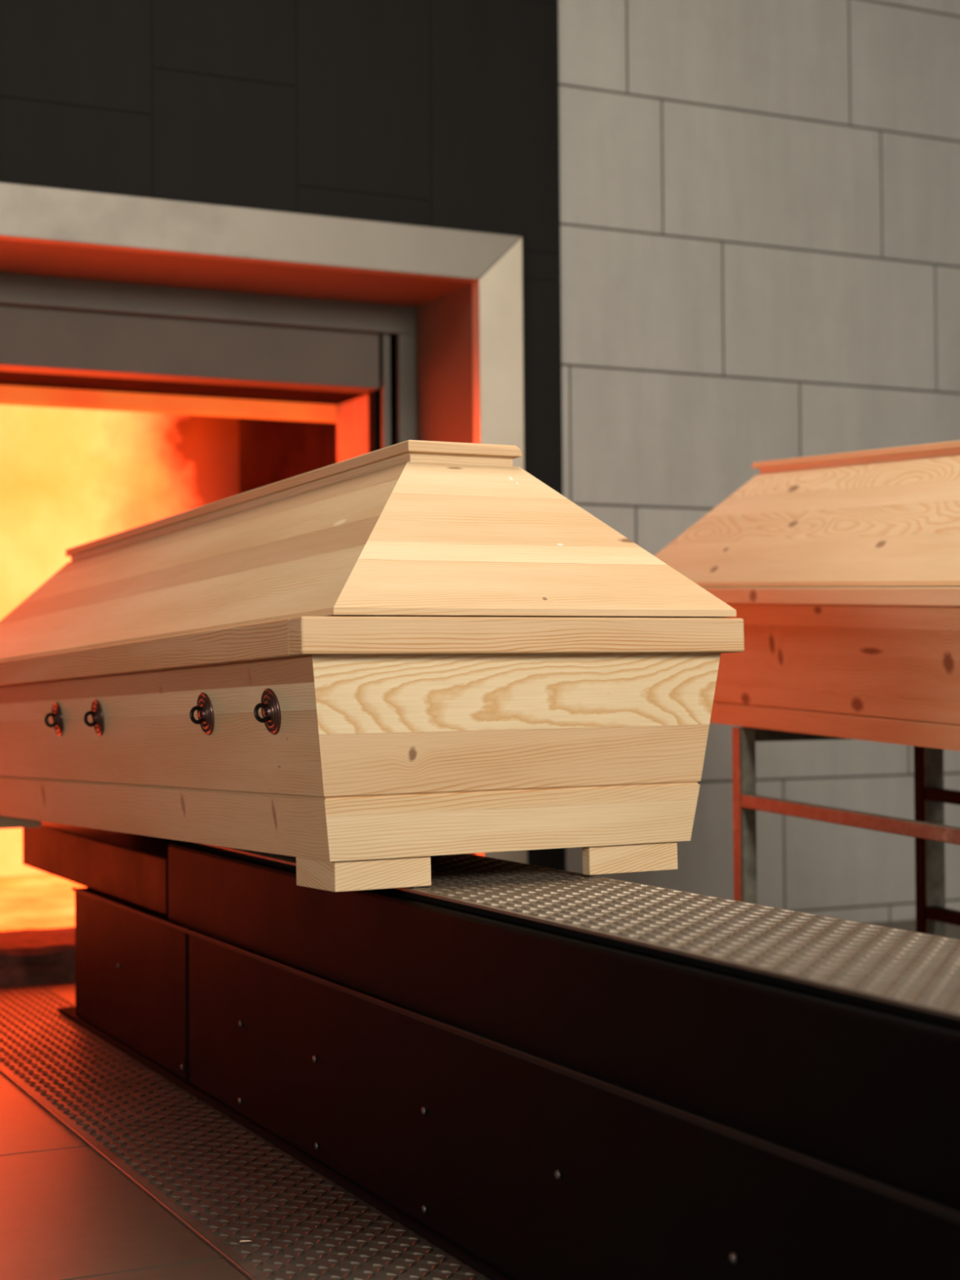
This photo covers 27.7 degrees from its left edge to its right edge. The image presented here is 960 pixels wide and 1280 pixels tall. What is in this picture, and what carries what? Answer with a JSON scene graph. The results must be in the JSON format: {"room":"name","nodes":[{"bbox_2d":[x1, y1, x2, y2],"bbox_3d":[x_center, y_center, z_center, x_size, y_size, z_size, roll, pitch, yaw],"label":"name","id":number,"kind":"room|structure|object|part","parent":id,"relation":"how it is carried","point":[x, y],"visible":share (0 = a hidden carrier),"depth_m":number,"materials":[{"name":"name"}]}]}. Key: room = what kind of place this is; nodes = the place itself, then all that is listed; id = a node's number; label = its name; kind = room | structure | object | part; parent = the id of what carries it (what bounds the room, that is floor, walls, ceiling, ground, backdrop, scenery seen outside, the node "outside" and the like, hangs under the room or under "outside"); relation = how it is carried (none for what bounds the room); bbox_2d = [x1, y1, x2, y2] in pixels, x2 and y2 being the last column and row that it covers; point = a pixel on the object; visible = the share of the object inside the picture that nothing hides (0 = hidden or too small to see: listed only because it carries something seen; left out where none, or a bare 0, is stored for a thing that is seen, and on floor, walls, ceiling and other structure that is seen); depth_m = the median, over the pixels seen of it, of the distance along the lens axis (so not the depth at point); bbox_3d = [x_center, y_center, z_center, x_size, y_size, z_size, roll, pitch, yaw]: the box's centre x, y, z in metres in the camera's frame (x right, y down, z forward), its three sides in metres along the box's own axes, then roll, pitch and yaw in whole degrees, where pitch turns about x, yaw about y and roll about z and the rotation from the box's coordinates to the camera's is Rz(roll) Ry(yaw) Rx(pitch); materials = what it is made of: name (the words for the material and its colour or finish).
{"room":"crematorium","nodes":[
{"label":"crematorium","id":0,"kind":"room"},
{"bbox_2d":[0,0,959,923],"bbox_3d":[-0.182,-0.825,4.996,6.400,3.200,0.440,0,-1,-26],"label":"wall","id":1,"kind":"structure","parent":0,"point":[760,199],"depth_m":5.08,"materials":[{"name":"grey concrete"}]},
{"bbox_2d":[0,919,959,1279],"bbox_3d":[0.462,0.753,2.034,8.000,0.100,9.700,0,-1,-26],"label":"floor","id":2,"kind":"structure","parent":0,"point":[67,1213],"depth_m":2.43,"materials":[{"name":"tile"}]},
{"bbox_2d":[0,982,489,1279],"bbox_3d":[-0.073,0.715,2.513,0.630,0.006,4.025,0,-1,-26],"label":"plate","id":3,"kind":"object","parent":2,"relation":"on","point":[223,1181],"visible":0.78,"depth_m":2.67,"materials":[{"name":"metal"}]},
{"bbox_3d":[-0.355,0.715,2.377,0.003,0.004,4.025,0,-1,-26],"label":"edge trim","id":4,"kind":"part","parent":3,"relation":"part of","materials":[{"name":"metal"}]},
{"bbox_2d":[22,821,959,1279],"bbox_3d":[-0.018,0.511,2.573,0.322,0.404,3.976,0,-1,-26],"label":"platform","id":5,"kind":"object","parent":3,"relation":"on","point":[533,1072],"visible":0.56,"depth_m":2.06,"materials":[{"name":"metal"}]},
{"bbox_3d":[-0.639,0.434,3.870,0.294,0.099,1.104,0,-1,-26],"label":"charging arm","id":6,"kind":"part","parent":5,"relation":"part of","materials":[{"name":"black paint"}]},
{"bbox_3d":[-0.494,0.605,3.570,0.317,0.250,0.741,0,-1,-26],"label":"panel","id":7,"kind":"part","parent":5,"relation":"part of","materials":[{"name":"black paint"}]},
{"bbox_3d":[0.067,0.704,2.389,0.316,0.008,3.580,0,-1,-26],"label":"rail","id":8,"kind":"part","parent":5,"relation":"part of","materials":[{"name":"grey metal"}]},
{"bbox_2d":[0,440,744,892],"bbox_3d":[-0.414,0.063,3.362,0.630,0.621,2.106,0,-1,-27],"label":"coffin","id":9,"kind":"object","parent":5,"relation":"on","point":[362,669],"visible":1,"depth_m":2.53,"materials":[{"name":"brown wood"}]},
{"bbox_3d":[-0.648,0.189,3.233,0.051,0.248,2.058,0,-3,-27],"label":"panel","id":10,"kind":"part","parent":9,"relation":"part of","materials":[{"name":"brown wood"}]},
{"bbox_3d":[-0.402,-0.091,3.376,0.577,0.218,2.095,0,-3,-27],"label":"lid","id":11,"kind":"part","parent":9,"relation":"part of","materials":[{"name":"brown wood"}]},
{"bbox_3d":[0.050,0.142,2.467,0.585,0.252,0.048,0,-1,-27],"label":"panel","id":12,"kind":"part","parent":9,"relation":"part of","materials":[{"name":"brown wood"}]},
{"bbox_3d":[0.258,0.563,2.005,0.317,0.250,2.716,0,-1,-26],"label":"panel","id":13,"kind":"part","parent":5,"relation":"part of","materials":[{"name":"black paint"}]},
{"bbox_3d":[0.224,0.298,2.076,0.279,0.005,2.860,0,-1,-26],"label":"deck plate","id":14,"kind":"part","parent":5,"relation":"part of","materials":[{"name":"metal"}]},
{"bbox_2d":[0,182,527,987],"bbox_3d":[-1.274,-0.292,5.187,2.186,2.160,1.845,0,-1,-26],"label":"furnace","id":15,"kind":"object","parent":2,"relation":"on","point":[160,358],"visible":0.33,"depth_m":4.95,"materials":[{"name":"metal"}]},
{"bbox_3d":[-1.084,-1.022,4.798,1.770,0.720,0.095,0,-1,-26],"label":"door","id":16,"kind":"part","parent":15,"relation":"part of","materials":[{"name":"grey metal"}]},
{"bbox_3d":[-1.048,-0.124,4.716,2.026,1.630,0.020,0,-1,-26],"label":"frame","id":17,"kind":"part","parent":15,"relation":"part of","materials":[{"name":"metal"}]},
{"bbox_3d":[-0.244,-0.104,5.130,0.021,1.595,0.020,0,-1,-26],"label":"guide rail","id":18,"kind":"part","parent":15,"relation":"part of","materials":[{"name":"metal"}]},
{"bbox_3d":[0.049,-0.117,4.818,0.120,1.770,0.043,0,-1,-26],"label":"portal post","id":19,"kind":"part","parent":15,"relation":"part of","materials":[{"name":"metal"}]},
{"bbox_2d":[732,726,959,937],"bbox_3d":[1.027,0.443,3.364,0.514,0.571,1.416,0,-1,-26],"label":"rack","id":20,"kind":"object","parent":2,"relation":"on","point":[929,830],"visible":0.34,"depth_m":3.88,"materials":[{"name":"metal"}]},
{"bbox_3d":[0.524,0.453,3.878,0.030,0.559,0.030,0,-1,-26],"label":"leg","id":21,"kind":"part","parent":20,"relation":"part of","materials":[{"name":"paint"}]},
{"bbox_2d":[654,440,959,751],"bbox_3d":[1.013,-0.083,3.435,0.630,0.629,2.099,0,-1,-25],"label":"coffin","id":22,"kind":"object","parent":20,"relation":"on","point":[841,571],"visible":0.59,"depth_m":3.60,"materials":[{"name":"brown wood"}]},
{"bbox_3d":[1.015,-0.212,3.432,0.577,0.241,2.089,0,1,-25],"label":"lid","id":23,"kind":"part","parent":22,"relation":"part of","materials":[{"name":"brown wood"}]},
{"bbox_3d":[0.769,0.064,3.322,0.049,0.242,2.052,0,1,-25],"label":"panel","id":24,"kind":"part","parent":22,"relation":"part of","materials":[{"name":"brown wood"}]},
{"bbox_3d":[0.818,0.331,3.266,0.026,0.082,1.332,0,-1,-26],"label":"rail","id":25,"kind":"part","parent":20,"relation":"part of","materials":[{"name":"metal"}]},
{"bbox_3d":[0.930,0.454,4.073,0.030,0.559,0.030,0,-1,-26],"label":"leg","id":26,"kind":"part","parent":20,"relation":"part of","materials":[{"name":"black paint"}]},
{"bbox_3d":[1.224,0.332,3.462,0.026,0.082,1.332,0,-1,-26],"label":"rail","id":27,"kind":"part","parent":20,"relation":"part of","materials":[{"name":"metal"}]},
{"bbox_3d":[1.226,0.578,3.456,0.026,0.082,1.332,0,-1,-26],"label":"rail","id":28,"kind":"part","parent":20,"relation":"part of","materials":[{"name":"metal"}]}
]}

